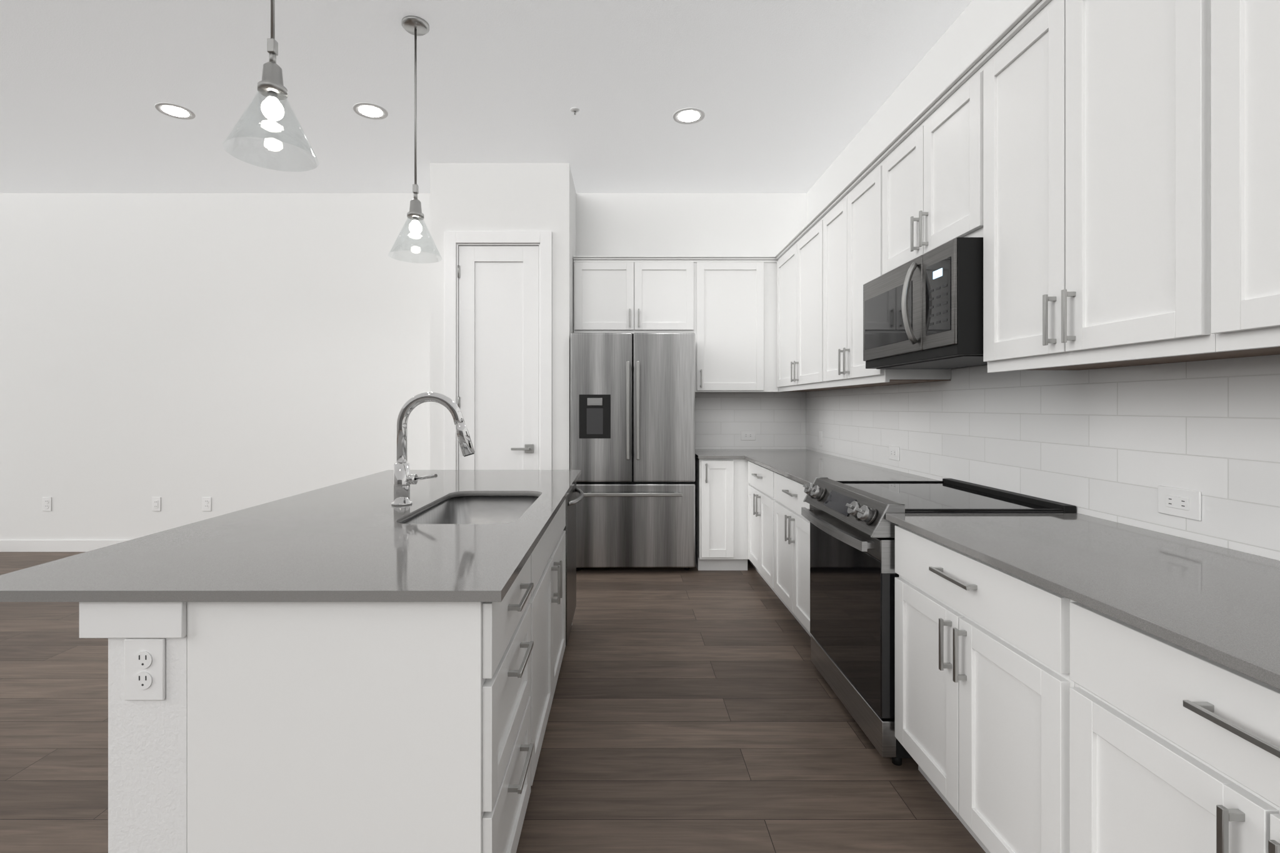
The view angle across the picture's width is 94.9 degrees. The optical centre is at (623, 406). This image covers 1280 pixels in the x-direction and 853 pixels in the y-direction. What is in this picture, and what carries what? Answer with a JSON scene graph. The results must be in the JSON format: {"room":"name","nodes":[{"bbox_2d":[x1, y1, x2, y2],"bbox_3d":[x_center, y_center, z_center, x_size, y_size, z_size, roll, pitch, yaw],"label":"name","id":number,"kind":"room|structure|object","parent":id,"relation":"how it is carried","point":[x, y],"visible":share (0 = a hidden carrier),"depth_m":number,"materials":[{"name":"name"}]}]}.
{"room":"kitchen","nodes":[
{"label":"kitchen","id":0,"kind":"room"},
{"bbox_2d":[0,193,806,539],"bbox_3d":[-1.977,-0.285,5.000,7.246,3.020,0.100,0,0,0],"label":"wall","id":1,"kind":"structure","parent":0,"point":[181,355],"depth_m":4.95,"materials":[{"name":"white paint"}]},
{"bbox_2d":[42,497,51,511],"bbox_3d":[-4.850,0.825,4.945,0.074,0.118,0.009,0,0,0],"label":"electrical outlet","id":2,"kind":"object","parent":1,"relation":"attached to","point":[47,504],"visible":1,"depth_m":4.94,"materials":[{"name":"white plastic"}]},
{"bbox_2d":[0,540,129,551],"bbox_3d":[-3.498,1.175,4.942,4.144,0.100,0.016,0,0,0],"label":"baseboard","id":3,"kind":"structure","parent":1,"relation":"attached to","point":[46,545],"depth_m":4.92,"materials":[{"name":"white wood"}]},
{"bbox_2d":[151,497,160,511],"bbox_3d":[-3.930,0.825,4.945,0.074,0.118,0.009,0,0,0],"label":"electrical outlet","id":4,"kind":"object","parent":1,"relation":"attached to","point":[155,504],"visible":1,"depth_m":4.94,"materials":[{"name":"white plastic"}]},
{"bbox_2d":[202,497,211,511],"bbox_3d":[-3.505,0.825,4.945,0.074,0.118,0.009,0,0,0],"label":"electrical outlet","id":5,"kind":"object","parent":1,"relation":"attached to","point":[206,504],"visible":1,"depth_m":4.94,"materials":[{"name":"white plastic"}]},
{"bbox_2d":[573,262,698,391],"bbox_3d":[0.088,-0.630,4.783,0.961,1.034,0.316,0,0,0],"label":"upper cabinet","id":6,"kind":"object","parent":1,"relation":"attached to","point":[632,297],"depth_m":4.63,"materials":[{"name":"white wood"}]},
{"bbox_2d":[698,262,778,391],"bbox_3d":[0.897,-0.630,4.783,0.657,1.034,0.316,0,0,0],"label":"upper cabinet","id":7,"kind":"object","parent":1,"relation":"attached to","point":[725,313],"depth_m":4.63,"materials":[{"name":"white wood"}]},
{"bbox_2d":[573,255,773,262],"bbox_3d":[0.388,-1.158,4.774,1.560,0.046,0.333,0,0,0],"label":"crown molding","id":8,"kind":"structure","parent":7,"relation":"attached to","point":[577,259],"depth_m":4.62,"materials":[{"name":"white wood"}]},
{"bbox_2d":[773,0,1056,262],"bbox_3d":[1.362,-1.158,2.700,0.349,0.046,4.480,0,0,0],"label":"crown molding","id":9,"kind":"structure","parent":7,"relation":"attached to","point":[1024,19],"depth_m":2.23,"materials":[{"name":"white wood"}]},
{"bbox_2d":[740,430,755,440],"bbox_3d":[1.051,0.247,4.937,0.124,0.079,0.009,0,0,0],"label":"electrical outlet","id":10,"kind":"object","parent":1,"relation":"attached to","point":[747,435],"visible":1,"depth_m":4.94,"materials":[{"name":"white plastic"}]},
{"bbox_2d":[695,391,805,449],"bbox_3d":[1.041,0.104,4.946,0.992,0.554,0.008,0,0,0],"label":"backsplash","id":11,"kind":"structure","parent":1,"relation":"attached to","point":[773,420],"depth_m":4.94,"materials":[{"name":"white tile"}]},
{"bbox_2d":[0,0,972,193],"bbox_3d":[-2.027,-1.825,0.875,7.346,0.060,8.350,0,0,0],"label":"ceiling","id":12,"kind":"structure","parent":0,"point":[789,96],"depth_m":3.32,"materials":[{"name":"grey paint"}]},
{"bbox_2d":[155,102,195,119],"bbox_3d":[-2.720,-1.792,3.570,0.198,0.006,0.198,0,0,0],"label":"recessed light","id":13,"kind":"object","parent":12,"relation":"in","point":[175,110],"visible":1,"depth_m":3.56,"materials":[{"name":"white"}]},
{"bbox_2d":[223,0,318,171],"bbox_3d":[-1.020,-1.262,1.710,0.240,1.064,0.240,0,0,0],"label":"pendant light","id":14,"kind":"object","parent":12,"relation":"hanging from","point":[272,89],"visible":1,"depth_m":1.70,"materials":[{"name":"clear glass"}]},
{"bbox_2d":[352,102,388,119],"bbox_3d":[-1.534,-1.792,3.570,0.198,0.006,0.198,0,0,0],"label":"recessed light","id":15,"kind":"object","parent":12,"relation":"in","point":[370,110],"visible":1,"depth_m":3.56,"materials":[{"name":"white"}]},
{"bbox_2d":[388,15,441,263],"bbox_3d":[-0.975,-1.247,2.760,0.240,1.094,0.240,0,0,0],"label":"pendant light","id":16,"kind":"object","parent":12,"relation":"hanging from","point":[415,26],"visible":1,"depth_m":2.75,"materials":[{"name":"clear glass"}]},
{"bbox_2d":[570,107,579,114],"bbox_3d":[-0.291,-1.780,3.555,0.056,0.029,0.056,0,0,0],"label":"sprinkler","id":17,"kind":"object","parent":12,"relation":"attached to","point":[575,110],"visible":1,"depth_m":3.54,"materials":[{"name":"white metal"}]},
{"bbox_2d":[672,107,704,124],"bbox_3d":[0.406,-1.792,3.630,0.198,0.006,0.198,0,0,0],"label":"recessed light","id":18,"kind":"object","parent":12,"relation":"in","point":[689,115],"visible":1,"depth_m":3.62,"materials":[{"name":"white"}]},
{"bbox_2d":[0,551,985,852],"bbox_3d":[-2.027,1.255,0.875,7.346,0.060,8.350,0,0,0],"label":"floor","id":19,"kind":"structure","parent":0,"point":[695,709],"depth_m":2.15,"materials":[{"name":"brown wood"}]},
{"bbox_2d":[89,499,572,852],"bbox_3d":[-0.631,0.842,2.235,0.797,0.765,2.137,0,0,0],"label":"kitchen island","id":20,"kind":"object","parent":19,"relation":"on","point":[327,727],"depth_m":1.17,"materials":[{"name":"white wood"}]},
{"bbox_2d":[79,601,239,638],"bbox_3d":[-0.975,0.422,2.240,0.205,0.075,2.152,0,0,0],"label":"trim","id":21,"kind":"structure","parent":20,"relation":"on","point":[94,616],"depth_m":1.16,"materials":[{"name":"white wood"}]},
{"bbox_2d":[0,470,581,601],"bbox_3d":[-0.784,0.372,2.240,1.092,0.022,2.181,0,0,0],"label":"countertop","id":22,"kind":"structure","parent":21,"relation":"on","point":[357,540],"depth_m":1.44,"materials":[{"name":"stone"}]},
{"bbox_2d":[391,391,474,506],"bbox_3d":[-0.697,0.154,2.135,0.304,0.413,0.119,0,0,0],"label":"faucet","id":23,"kind":"object","parent":22,"relation":"on","point":[404,479],"visible":1,"depth_m":2.14,"materials":[{"name":"silver metal"}]},
{"bbox_2d":[403,496,538,524],"bbox_3d":[-0.527,0.479,2.154,0.421,0.190,0.743,0,0,0],"label":"sink","id":24,"kind":"object","parent":22,"relation":"in","point":[475,510],"visible":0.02,"depth_m":2.51,"materials":[{"name":"metal"}]},
{"bbox_2d":[563,481,583,645],"bbox_3d":[-0.524,0.806,3.002,0.645,0.838,0.556,0,0,0],"label":"dishwasher","id":25,"kind":"object","parent":19,"relation":"on","point":[572,500],"visible":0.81,"depth_m":2.90,"materials":[{"name":"grey metal"}]},
{"bbox_2d":[570,332,694,570],"bbox_3d":[0.070,0.344,4.571,0.913,1.762,0.698,0,0,0],"label":"fridge","id":26,"kind":"object","parent":19,"relation":"on","point":[632,428],"visible":0.96,"depth_m":4.28,"materials":[{"name":"grey metal"}]},
{"bbox_2d":[693,456,759,573],"bbox_3d":[1.048,0.805,4.602,0.976,0.840,0.676,0,0,0],"label":"base cabinet","id":27,"kind":"object","parent":19,"relation":"on","point":[721,514],"visible":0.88,"depth_m":4.30,"materials":[{"name":"white wood"}]},
{"bbox_2d":[695,449,940,484],"bbox_3d":[1.042,0.372,3.845,0.988,0.022,2.190,0,0,0],"label":"countertop","id":28,"kind":"structure","parent":27,"relation":"on","point":[805,467],"depth_m":3.56,"materials":[{"name":"stone"}]},
{"bbox_2d":[748,461,787,608],"bbox_3d":[1.207,0.805,3.925,0.658,0.840,0.736,0,0,0],"label":"base cabinet","id":29,"kind":"object","parent":19,"relation":"on","point":[761,499],"visible":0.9,"depth_m":3.87,"materials":[{"name":"white wood"}]},
{"bbox_2d":[773,472,811,636],"bbox_3d":[1.207,0.805,3.154,0.658,0.840,0.805,0,0,0],"label":"base cabinet","id":30,"kind":"object","parent":19,"relation":"on","point":[791,556],"visible":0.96,"depth_m":3.16,"materials":[{"name":"white wood"}]},
{"bbox_2d":[801,477,1076,765],"bbox_3d":[1.168,0.778,2.366,0.732,0.893,0.759,0,0,0],"label":"range","id":31,"kind":"object","parent":19,"relation":"on","point":[853,574],"visible":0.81,"depth_m":2.20,"materials":[{"name":"black metal"}]},
{"bbox_2d":[895,525,1074,852],"bbox_3d":[1.207,0.805,1.595,0.658,0.840,0.770,0,0,0],"label":"base cabinet","id":32,"kind":"object","parent":19,"relation":"on","point":[984,683],"visible":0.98,"depth_m":1.48,"materials":[{"name":"white wood"}]},
{"bbox_2d":[885,513,1279,689],"bbox_3d":[1.211,0.372,0.691,0.652,0.022,2.582,0,0,0],"label":"countertop","id":33,"kind":"structure","parent":32,"relation":"on","point":[1219,605],"depth_m":1.27,"materials":[{"name":"stone"}]},
{"bbox_2d":[1070,601,1279,852],"bbox_3d":[1.207,0.805,0.830,0.658,0.840,0.759,0,0,0],"label":"base cabinet","id":34,"kind":"object","parent":19,"relation":"on","point":[1174,749],"visible":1,"depth_m":0.99,"materials":[{"name":"white wood"}]},
{"bbox_2d":[430,163,576,469],"bbox_3d":[-0.911,-0.285,4.643,1.028,3.020,0.614,0,0,0],"label":"wall","id":35,"kind":"structure","parent":0,"point":[502,197],"depth_m":4.34,"materials":[{"name":"white paint"}]},
{"bbox_2d":[444,231,551,469],"bbox_3d":[-0.920,-0.031,4.365,0.790,2.512,0.162,0,0,0],"label":"door","id":36,"kind":"structure","parent":35,"relation":"attached to","point":[498,338],"depth_m":4.35,"materials":[{"name":"white wood"}]},
{"bbox_2d":[806,0,1032,369],"bbox_3d":[1.596,-0.285,0.875,0.100,3.020,8.150,0,0,0],"label":"wall","id":37,"kind":"structure","parent":0,"point":[975,29],"depth_m":3.05,"materials":[{"name":"white paint"}]},
{"bbox_2d":[818,430,822,446],"bbox_3d":[1.533,0.250,4.565,0.010,0.118,0.074,0,0,0],"label":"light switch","id":38,"kind":"object","parent":37,"relation":"attached to","point":[820,438],"visible":1,"depth_m":4.55,"materials":[{"name":"white plastic"}]},
{"bbox_2d":[774,220,873,392],"bbox_3d":[1.372,-0.630,4.087,0.328,1.034,1.052,0,0,0],"label":"upper cabinet","id":39,"kind":"object","parent":37,"relation":"attached to","point":[800,315],"depth_m":4.01,"materials":[{"name":"white wood"}]},
{"bbox_2d":[823,165,951,387],"bbox_3d":[1.356,-0.630,3.155,0.360,1.034,0.808,0,0,0],"label":"upper cabinet","id":40,"kind":"object","parent":37,"relation":"attached to","point":[852,243],"visible":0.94,"depth_m":3.11,"materials":[{"name":"white wood"}]},
{"bbox_2d":[888,445,899,461],"bbox_3d":[1.533,0.265,3.326,0.009,0.079,0.124,0,0,0],"label":"electrical outlet","id":41,"kind":"object","parent":37,"relation":"attached to","point":[894,452],"visible":1,"depth_m":3.31,"materials":[{"name":"white plastic"}]},
{"bbox_2d":[881,71,983,274],"bbox_3d":[1.356,-0.862,2.366,0.360,0.571,0.769,0,0,0],"label":"upper cabinet","id":42,"kind":"object","parent":37,"relation":"attached to","point":[932,182],"visible":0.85,"depth_m":2.27,"materials":[{"name":"white wood"}]},
{"bbox_2d":[863,237,987,369],"bbox_3d":[1.299,-0.371,2.366,0.476,0.401,0.758,0,0,0],"label":"over-the-range microwave","id":43,"kind":"object","parent":42,"relation":"attached to","point":[924,311],"visible":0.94,"depth_m":2.18,"materials":[{"name":"black metal"}]},
{"bbox_2d":[805,354,1279,560],"bbox_3d":[1.542,0.104,2.175,0.008,0.554,5.550,0,0,0],"label":"backsplash","id":44,"kind":"structure","parent":37,"relation":"attached to","point":[1119,444],"depth_m":1.89,"materials":[{"name":"white tile"}]},
{"bbox_2d":[983,0,1279,372],"bbox_3d":[1.356,-0.630,1.599,0.360,1.034,0.762,0,0,0],"label":"upper cabinet","id":45,"kind":"object","parent":37,"relation":"attached to","point":[1097,184],"visible":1,"depth_m":1.50,"materials":[{"name":"white wood"}]},
{"bbox_2d":[1158,485,1201,521],"bbox_3d":[1.533,0.266,1.622,0.009,0.079,0.124,0,0,0],"label":"electrical outlet","id":46,"kind":"object","parent":37,"relation":"attached to","point":[1184,503],"visible":1,"depth_m":1.61,"materials":[{"name":"white plastic"}]},
{"bbox_2d":[1211,0,1279,351],"bbox_3d":[1.356,-0.630,0.839,0.360,1.034,0.757,0,0,0],"label":"upper cabinet","id":47,"kind":"object","parent":37,"relation":"attached to","point":[1245,174],"visible":0.98,"depth_m":1.15,"materials":[{"name":"white wood"}]}
]}

